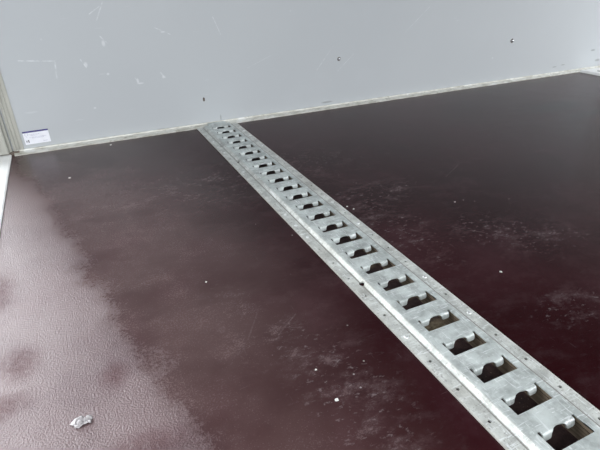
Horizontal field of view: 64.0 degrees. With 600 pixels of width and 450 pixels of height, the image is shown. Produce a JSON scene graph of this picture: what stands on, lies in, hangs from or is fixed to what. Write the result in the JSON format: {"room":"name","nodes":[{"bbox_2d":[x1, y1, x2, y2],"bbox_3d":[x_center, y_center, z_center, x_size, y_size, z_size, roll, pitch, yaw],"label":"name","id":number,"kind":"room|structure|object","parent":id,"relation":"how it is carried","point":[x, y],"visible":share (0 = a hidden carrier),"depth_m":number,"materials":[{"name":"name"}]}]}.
{"room":"cargo space","nodes":[
{"label":"cargo space","id":0,"kind":"room"},
{"bbox_2d":[0,72,599,449],"bbox_3d":[0.812,0.063,0.821,2.406,0.040,2.350,-14,31,-22],"label":"floor","id":1,"kind":"structure","parent":0,"point":[109,313],"depth_m":0.78,"materials":[{"name":"brown wood"}]},
{"bbox_2d":[70,415,91,427],"bbox_3d":[-0.243,0.216,0.531,0.023,0.005,0.016,-14,31,-22],"label":"debris","id":2,"kind":"object","parent":1,"relation":"on","point":[79,421],"visible":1,"depth_m":0.53,"materials":[{"name":"white paper"}]},
{"bbox_2d":[197,121,599,449],"bbox_3d":[0.040,-0.014,0.939,0.128,0.009,1.424,-14,31,-22],"label":"rail","id":3,"kind":"object","parent":1,"relation":"on","point":[513,431],"visible":1,"depth_m":0.67,"materials":[{"name":"silver metal"}]},
{"bbox_2d":[0,0,599,150],"bbox_3d":[0.272,-1.390,1.244,2.490,2.180,0.030,-14,31,-22],"label":"wall","id":4,"kind":"structure","parent":0,"point":[77,70],"depth_m":1.47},
{"bbox_2d":[0,154,11,234],"bbox_3d":[-0.314,0.347,0.358,0.092,0.064,2.338,-14,31,-22],"label":"trim","id":5,"kind":"structure","parent":4,"relation":"attached to","point":[5,160],"depth_m":1.14,"materials":[{"name":"metal"}]},
{"bbox_2d":[0,72,23,155],"bbox_3d":[-0.828,-1.121,0.781,0.124,2.170,0.052,-14,31,-22],"label":"trim","id":6,"kind":"structure","parent":4,"relation":"attached to","point":[5,106],"depth_m":1.26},
{"bbox_2d":[22,128,50,144],"bbox_3d":[-0.717,-0.241,1.308,0.063,0.036,0.001,-14,31,-21],"label":"sticker","id":7,"kind":"object","parent":4,"relation":"attached to","point":[42,135],"visible":1,"depth_m":1.31,"materials":[{"name":"paper"}]},
{"bbox_2d":[14,65,599,155],"bbox_3d":[0.315,-0.457,1.736,2.400,0.011,0.022,-14,31,-22],"label":"trim","id":8,"kind":"structure","parent":4,"relation":"attached to","point":[40,149],"depth_m":1.58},
{"bbox_2d":[580,68,599,75],"bbox_3d":[1.813,-0.203,1.205,0.200,0.022,2.328,-14,31,-22],"label":"trim","id":9,"kind":"structure","parent":4,"relation":"attached to","point":[596,71],"depth_m":2.08,"materials":[{"name":"metal"}]}
]}

